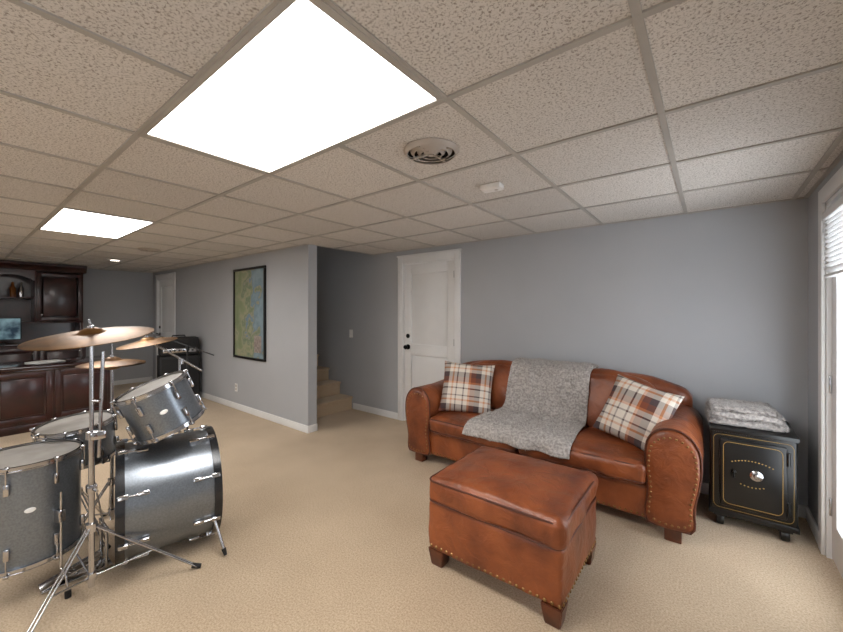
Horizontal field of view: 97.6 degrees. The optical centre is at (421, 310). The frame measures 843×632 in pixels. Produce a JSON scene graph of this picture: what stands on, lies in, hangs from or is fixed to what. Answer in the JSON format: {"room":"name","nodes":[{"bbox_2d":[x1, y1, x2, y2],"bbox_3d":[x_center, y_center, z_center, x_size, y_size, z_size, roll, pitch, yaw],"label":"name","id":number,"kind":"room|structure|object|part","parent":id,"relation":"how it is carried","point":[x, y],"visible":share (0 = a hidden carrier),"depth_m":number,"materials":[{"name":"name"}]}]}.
{"room":"finished basement","nodes":[
{"label":"finished basement","id":0,"kind":"room"},
{"bbox_2d":[83,269,152,380],"bbox_3d":[-7.162,0.295,5.500,0.120,2.250,5.290,0,0,38],"label":"wall","id":1,"kind":"structure","parent":0,"point":[111,298],"depth_m":7.14,"materials":[{"name":"paint"}]},
{"bbox_2d":[114,376,152,384],"bbox_3d":[-7.077,1.377,5.501,0.014,0.085,5.156,0,0,38],"label":"baseboard","id":2,"kind":"structure","parent":1,"relation":"attached to","point":[135,380],"depth_m":7.27,"materials":[{"name":"white paint"}]},
{"bbox_2d":[153,245,316,425],"bbox_3d":[-3.412,-0.780,6.003,5.410,4.400,0.120,0,0,38],"label":"wall","id":3,"kind":"structure","parent":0,"point":[284,385],"depth_m":4.84,"materials":[{"name":"grey paint"}]},
{"bbox_2d":[309,424,316,432],"bbox_3d":[-1.275,1.377,4.334,0.014,0.085,0.120,0,0,38],"label":"baseboard","id":4,"kind":"structure","parent":3,"relation":"attached to","point":[312,428],"depth_m":4.33,"materials":[{"name":"white wood"}]},
{"bbox_2d":[0,0,842,272],"bbox_3d":[-3.011,-0.800,3.000,9.500,0.040,6.220,0,0,38],"label":"ceiling","id":5,"kind":"structure","parent":0,"point":[701,50],"depth_m":1.50,"materials":[{"name":"tile"}]},
{"bbox_2d":[37,207,156,238],"bbox_3d":[-2.981,-0.775,3.363,1.220,0.008,0.610,0,0,38],"label":"ceiling light","id":6,"kind":"object","parent":5,"relation":"in","point":[65,220],"depth_m":3.31,"materials":[{"name":"white plastic"}]},
{"bbox_2d":[138,248,160,251],"bbox_3d":[-3.419,-0.764,4.638,0.240,0.028,0.240,0,0,38],"label":"ceiling vent","id":7,"kind":"object","parent":5,"relation":"in","point":[141,249],"depth_m":4.61,"materials":[{"name":"beige metal"}]},
{"bbox_2d":[138,0,445,175],"bbox_3d":[-0.578,-0.775,1.486,1.220,0.008,0.610,0,0,38],"label":"ceiling light","id":8,"kind":"object","parent":5,"relation":"in","point":[304,82],"depth_m":1.33,"materials":[{"name":"white plastic"}]},
{"bbox_2d":[0,0,842,272],"bbox_3d":[-3.011,-0.777,3.000,9.500,0.008,6.220,0,0,38],"label":"grid","id":9,"kind":"object","parent":5,"relation":"attached to","point":[637,16],"visible":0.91,"depth_m":1.78,"materials":[{"name":"paint"}]},
{"bbox_2d":[403,138,458,164],"bbox_3d":[0.047,-0.764,1.790,0.270,0.028,0.270,0,0,38],"label":"ceiling vent","id":10,"kind":"object","parent":5,"relation":"in","point":[430,151],"depth_m":1.76,"materials":[{"name":"beige metal"}]},
{"bbox_2d":[480,182,503,192],"bbox_3d":[0.433,-0.759,2.276,0.130,0.038,0.080,0,0,32],"label":"smoke detector","id":11,"kind":"object","parent":5,"relation":"attached to","point":[496,186],"visible":1,"depth_m":2.25,"materials":[{"name":"white plastic"}]},
{"bbox_2d":[0,381,842,631],"bbox_3d":[-3.011,1.470,3.000,9.740,0.100,6.460,0,0,38],"label":"floor","id":12,"kind":"structure","parent":0,"point":[326,529],"depth_m":2.01,"materials":[{"name":"beige carpet"}]},
{"bbox_2d":[0,260,86,362],"bbox_3d":[-6.742,0.325,5.363,0.690,2.190,2.770,0,0,38],"label":"tall cabinet","id":13,"kind":"object","parent":12,"relation":"on","point":[51,303],"visible":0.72,"depth_m":6.05,"materials":[{"name":"brown wood"}]},
{"bbox_2d":[9,282,15,296],"bbox_3d":[-6.474,-0.342,5.845,0.070,0.240,0.070,0,0,38],"label":"bottle","id":14,"kind":"object","parent":13,"relation":"on","point":[12,290],"depth_m":5.83,"materials":[{"name":"orange glass"}]},
{"bbox_2d":[0,341,26,346],"bbox_3d":[-6.749,0.520,5.355,0.690,0.040,2.750,0,0,38],"label":"countertop","id":15,"kind":"structure","parent":13,"relation":"on","point":[7,344],"depth_m":5.64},
{"bbox_2d":[0,317,21,344],"bbox_3d":[-6.263,0.298,5.401,0.120,0.400,0.560,0,0,38],"label":"computer monitor","id":16,"kind":"object","parent":15,"relation":"on","point":[10,328],"visible":1,"depth_m":5.52,"materials":[{"name":"blue glass"}]},
{"bbox_2d":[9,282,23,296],"bbox_3d":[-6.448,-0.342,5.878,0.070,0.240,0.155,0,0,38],"label":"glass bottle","id":17,"kind":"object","parent":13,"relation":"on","point":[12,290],"visible":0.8,"depth_m":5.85,"materials":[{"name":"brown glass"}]},
{"bbox_2d":[18,282,23,296],"bbox_3d":[-6.419,-0.342,5.916,0.060,0.240,0.060,0,0,38],"label":"bottle","id":18,"kind":"object","parent":13,"relation":"on","point":[20,290],"depth_m":5.90,"materials":[{"name":"white glass"}]},
{"bbox_3d":[-6.806,-0.710,5.412,0.530,0.120,2.770,0,0,38],"label":"crown moulding","id":19,"kind":"part","parent":13,"relation":"part of","materials":[{"name":"brown wood"}]},
{"bbox_2d":[0,355,109,436],"bbox_3d":[-5.223,1.035,4.112,0.785,0.770,2.710,0,0,38],"label":"desk","id":20,"kind":"object","parent":12,"relation":"on","point":[31,395],"visible":0.65,"depth_m":4.43,"materials":[{"name":"brown wood"}]},
{"bbox_2d":[24,359,64,363],"bbox_3d":[-4.755,0.642,4.667,0.248,0.014,0.320,0,0,21],"label":"paper stack","id":21,"kind":"object","parent":20,"relation":"on","point":[53,360],"visible":1,"depth_m":4.64,"materials":[{"name":"white paper"}]},
{"bbox_2d":[0,319,226,631],"bbox_3d":[-1.832,0.731,2.299,1.434,1.380,1.452,0,0,38],"label":"drum kit","id":22,"kind":"object","parent":12,"relation":"on","point":[168,484],"visible":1,"depth_m":1.98,"materials":[{"name":"silver metal"}]},
{"bbox_3d":[-1.929,0.355,2.901,0.044,0.283,0.372,0,0,44],"label":"crash boom arm","id":23,"kind":"part","parent":22,"relation":"part of","materials":[{"name":"silver metal"}]},
{"bbox_2d":[157,335,199,395],"bbox_3d":[-3.899,0.900,5.921,0.540,1.040,0.390,0,0,-40],"label":"amplifier","id":24,"kind":"object","parent":12,"relation":"on","point":[166,362],"visible":0.6,"depth_m":5.81,"materials":[{"name":"fabric"}]},
{"bbox_2d":[162,339,196,347],"bbox_3d":[-3.792,0.510,5.793,0.460,0.120,0.010,0,0,-40],"label":"grille","id":25,"kind":"object","parent":24,"relation":"attached to","point":[190,342],"depth_m":5.80,"materials":[{"name":"fabric"}]},
{"bbox_2d":[161,357,197,394],"bbox_3d":[-3.779,1.050,5.777,0.480,0.620,0.015,0,0,-40],"label":"grille","id":26,"kind":"object","parent":24,"relation":"attached to","point":[168,364],"depth_m":5.80,"materials":[{"name":"fabric"}]},
{"bbox_3d":[-3.792,0.620,5.793,0.440,0.060,0.012,0,0,-40],"label":"control panel","id":27,"kind":"part","parent":24,"relation":"part of","materials":[{"name":"silver metal"}]},
{"bbox_2d":[151,333,213,428],"bbox_3d":[-2.527,0.814,3.886,0.541,1.199,0.456,0,0,38],"label":"microphone stand","id":28,"kind":"object","parent":12,"relation":"on","point":[186,346],"visible":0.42,"depth_m":3.89,"materials":[{"name":"metal"}]},
{"bbox_2d":[317,354,352,417],"bbox_3d":[-2.536,0.322,5.976,3.204,2.196,0.912,0,0,38],"label":"staircase","id":29,"kind":"structure","parent":12,"relation":"on","point":[330,401],"depth_m":5.28,"materials":[{"name":"beige carpet"}]},
{"bbox_2d":[428,446,597,629],"bbox_3d":[0.519,1.159,2.092,0.775,0.523,0.661,0,0,38],"label":"leather ottoman","id":30,"kind":"object","parent":12,"relation":"on","point":[528,524],"visible":1,"depth_m":1.85,"materials":[{"name":"brown leather"}]},
{"bbox_2d":[429,446,597,550],"bbox_3d":[0.520,1.001,2.092,0.771,0.208,0.659,0,0,38],"label":"cushion","id":31,"kind":"object","parent":30,"relation":"on","point":[522,503],"depth_m":1.90,"materials":[{"name":"leather"}]},
{"bbox_2d":[405,360,703,543],"bbox_3d":[0.999,0.951,3.189,2.290,0.939,0.926,0,0,38],"label":"leather sofa","id":32,"kind":"object","parent":12,"relation":"on","point":[661,483],"visible":0.52,"depth_m":2.52,"materials":[{"name":"brown leather"}]},
{"bbox_3d":[0.217,1.020,3.802,0.292,0.638,0.860,0,0,38],"label":"arm","id":33,"kind":"part","parent":32,"relation":"part of","materials":[{"name":"leather"}]},
{"bbox_2d":[438,361,494,413],"bbox_3d":[0.431,0.730,3.509,0.506,0.478,0.249,0,0,17],"label":"throw pillow","id":34,"kind":"object","parent":32,"relation":"on","point":[466,388],"visible":0.98,"depth_m":3.45,"materials":[{"name":"fabric"}]},
{"bbox_2d":[429,409,517,449],"bbox_3d":[0.596,1.037,3.374,0.876,0.218,0.718,0,0,38],"label":"seat cushion","id":35,"kind":"object","parent":32,"relation":"on","point":[447,426],"depth_m":3.24,"materials":[{"name":"leather"}]},
{"bbox_2d":[469,360,512,408],"bbox_3d":[0.781,0.755,3.616,0.908,0.552,0.273,0,-13,38],"label":"cushion","id":36,"kind":"object","parent":32,"relation":"on","point":[501,373],"depth_m":3.52,"materials":[{"name":"leather"}]},
{"bbox_2d":[462,357,598,458],"bbox_3d":[0.956,0.743,3.168,0.878,0.605,0.967,0,0,38],"label":"throw blanket","id":37,"kind":"object","parent":32,"relation":"on","point":[544,409],"visible":1,"depth_m":3.09,"materials":[{"name":"grey fabric"}]},
{"bbox_3d":[1.006,1.220,3.198,1.754,0.226,0.805,0,0,38],"label":"seat","id":38,"kind":"part","parent":32,"relation":"part of","materials":[{"name":"leather"}]},
{"bbox_3d":[1.228,0.920,3.481,2.153,0.809,0.180,0,0,38],"label":"frame","id":39,"kind":"part","parent":32,"relation":"part of","materials":[{"name":"leather"}]},
{"bbox_2d":[518,426,646,483],"bbox_3d":[1.278,1.030,2.842,0.869,0.215,0.718,0,0,38],"label":"seat cushion","id":40,"kind":"object","parent":32,"relation":"on","point":[612,459],"depth_m":2.52,"materials":[{"name":"leather"}]},
{"bbox_2d":[585,368,655,427],"bbox_3d":[1.473,0.752,3.085,0.909,0.550,0.270,0,-13,38],"label":"cushion","id":41,"kind":"object","parent":32,"relation":"on","point":[602,380],"depth_m":2.98,"materials":[{"name":"leather"}]},
{"bbox_2d":[592,374,683,450],"bbox_3d":[1.534,0.730,2.646,0.256,0.487,0.528,0,0,-33],"label":"throw pillow","id":42,"kind":"object","parent":32,"relation":"on","point":[632,409],"visible":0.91,"depth_m":2.59,"materials":[{"name":"fabric"}]},
{"bbox_3d":[1.786,1.020,2.577,0.298,0.634,0.860,0,0,38],"label":"arm","id":43,"kind":"part","parent":32,"relation":"part of","materials":[{"name":"leather"}]},
{"bbox_2d":[709,421,799,541],"bbox_3d":[2.217,1.093,2.497,0.432,0.655,0.503,0,0,38],"label":"antique safe","id":44,"kind":"object","parent":12,"relation":"on","point":[754,472],"visible":0.99,"depth_m":2.32,"materials":[{"name":"black metal"}]},
{"bbox_3d":[2.004,1.043,2.370,0.028,0.044,0.028,0,0,38],"label":"door handle","id":45,"kind":"part","parent":44,"relation":"part of","materials":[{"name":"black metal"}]},
{"bbox_2d":[704,397,788,432],"bbox_3d":[2.197,0.691,2.523,0.419,0.144,0.355,0,0,34],"label":"folded blanket","id":46,"kind":"object","parent":44,"relation":"on","point":[759,415],"visible":1,"depth_m":2.43,"materials":[{"name":"grey fabric"}]},
{"bbox_3d":[2.091,1.050,2.336,0.320,0.440,0.024,0,0,38],"label":"door","id":47,"kind":"part","parent":44,"relation":"part of","materials":[{"name":"black metal"}]},
{"bbox_2d":[317,198,807,505],"bbox_3d":[-0.591,-0.780,5.132,8.550,4.400,0.120,0,0,38],"label":"wall","id":48,"kind":"structure","parent":0,"point":[709,304],"depth_m":3.18,"materials":[{"name":"paint"}]},
{"bbox_2d":[349,330,352,337],"bbox_3d":[-1.032,0.330,5.388,0.072,0.116,0.017,0,0,38],"label":"light switch","id":49,"kind":"object","parent":48,"relation":"attached to","point":[350,331],"visible":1,"depth_m":5.38,"materials":[{"name":"white plastic"}]},
{"bbox_2d":[353,403,397,419],"bbox_3d":[-0.650,1.377,5.093,0.865,0.085,0.014,0,0,38],"label":"baseboard","id":50,"kind":"structure","parent":48,"relation":"attached to","point":[394,415],"depth_m":5.06,"materials":[{"name":"white paint"}]},
{"bbox_2d":[403,334,409,348],"bbox_3d":[-0.193,0.393,4.715,0.066,0.201,0.070,0,0,38],"label":"handle","id":51,"kind":"object","parent":48,"relation":"attached to","point":[407,346],"visible":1,"depth_m":4.72,"materials":[{"name":"black metal"}]},
{"bbox_2d":[412,271,446,387],"bbox_3d":[0.100,0.352,4.562,0.564,1.659,0.017,0,0,38],"label":"panels","id":52,"kind":"object","parent":48,"relation":"attached to","point":[429,290],"visible":0.71,"depth_m":4.56,"materials":[{"name":"white paint"}]},
{"bbox_2d":[397,248,461,420],"bbox_3d":[0.103,0.352,4.566,0.980,2.135,0.136,0,0,38],"label":"trim","id":53,"kind":"structure","parent":48,"relation":"attached to","point":[454,254],"depth_m":4.66,"materials":[{"name":"white paint"}]},
{"bbox_2d":[405,260,453,419],"bbox_3d":[0.097,0.408,4.558,0.760,2.007,0.038,0,0,38],"label":"frame","id":54,"kind":"object","parent":48,"relation":"attached to","point":[447,351],"visible":0.69,"depth_m":4.56,"materials":[{"name":"white paint"}]},
{"bbox_2d":[700,482,807,517],"bbox_3d":[1.549,1.377,3.375,2.775,0.085,0.014,0,0,38],"label":"baseboard","id":55,"kind":"structure","parent":48,"relation":"attached to","point":[704,486],"depth_m":2.54,"materials":[{"name":"white paint"}]},
{"bbox_2d":[808,158,842,524],"bbox_3d":[0.779,0.295,0.039,0.120,2.250,6.220,0,0,38],"label":"wall","id":56,"kind":"structure","parent":0,"point":[813,198],"depth_m":2.39,"materials":[{"name":"paint"}]},
{"bbox_2d":[806,507,817,543],"bbox_3d":[2.513,1.377,2.368,0.014,0.085,0.386,0,0,38],"label":"baseboard","id":57,"kind":"structure","parent":56,"relation":"attached to","point":[810,519],"depth_m":2.37,"materials":[{"name":"white paint"}]},
{"bbox_2d":[818,166,842,558],"bbox_3d":[2.086,0.352,1.727,0.138,2.135,1.140,0,0,38],"label":"trim","id":58,"kind":"structure","parent":56,"relation":"attached to","point":[831,188],"depth_m":2.14,"materials":[{"name":"white paint"}]},
{"bbox_2d":[829,375,831,515],"bbox_3d":[2.342,0.370,2.111,0.016,1.600,0.020,0,0,38],"label":"hinges","id":59,"kind":"object","parent":56,"relation":"attached to","point":[830,377],"visible":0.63,"depth_m":2.11,"materials":[{"name":"silver metal"}]},
{"bbox_2d":[822,196,842,277],"bbox_3d":[2.039,-0.368,1.764,0.046,0.363,0.790,0,0,38],"label":"window blinds","id":60,"kind":"object","parent":56,"relation":"attached to","point":[833,214],"visible":1,"depth_m":1.93,"materials":[{"name":"white paint"}]},
{"bbox_2d":[832,269,842,578],"bbox_3d":[2.080,0.403,1.732,0.045,2.015,0.926,0,0,38],"label":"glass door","id":61,"kind":"structure","parent":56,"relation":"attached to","point":[837,281],"depth_m":2.03,"materials":[{"name":"white paint"}]},
{"bbox_3d":[-2.628,-0.830,6.057,4.400,4.500,1.170,0,0,38],"label":"wall","id":62,"kind":"structure","parent":0,"visible":0},
{"bbox_2d":[155,272,175,377],"bbox_3d":[-4.901,0.352,7.144,1.030,2.135,0.136,0,0,38],"label":"trim","id":63,"kind":"structure","parent":62,"relation":"attached to","point":[167,276],"depth_m":7.14,"materials":[{"name":"white paint"}]},
{"bbox_2d":[159,279,172,336],"bbox_3d":[-4.908,0.408,7.135,0.810,2.007,0.038,0,0,38],"label":"frame","id":64,"kind":"object","parent":62,"relation":"attached to","point":[165,283],"visible":0.37,"depth_m":7.25,"materials":[{"name":"white paint"}]},
{"bbox_2d":[162,286,171,332],"bbox_3d":[-4.904,0.352,7.139,0.614,1.659,0.017,0,0,38],"label":"panels","id":65,"kind":"object","parent":62,"relation":"attached to","point":[166,291],"visible":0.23,"depth_m":7.13,"materials":[{"name":"white paint"}]},
{"bbox_2d":[233,265,265,361],"bbox_3d":[-2.391,0.035,5.109,0.870,1.270,0.028,0,0,38],"label":"framed map","id":66,"kind":"object","parent":62,"relation":"attached to","point":[249,284],"visible":1,"depth_m":5.08},
{"bbox_2d":[200,391,308,432],"bbox_3d":[-2.920,1.377,5.534,4.084,0.085,0.014,0,0,38],"label":"baseboard","id":67,"kind":"structure","parent":62,"relation":"attached to","point":[298,426],"depth_m":4.95,"materials":[{"name":"white wood"}]}
]}

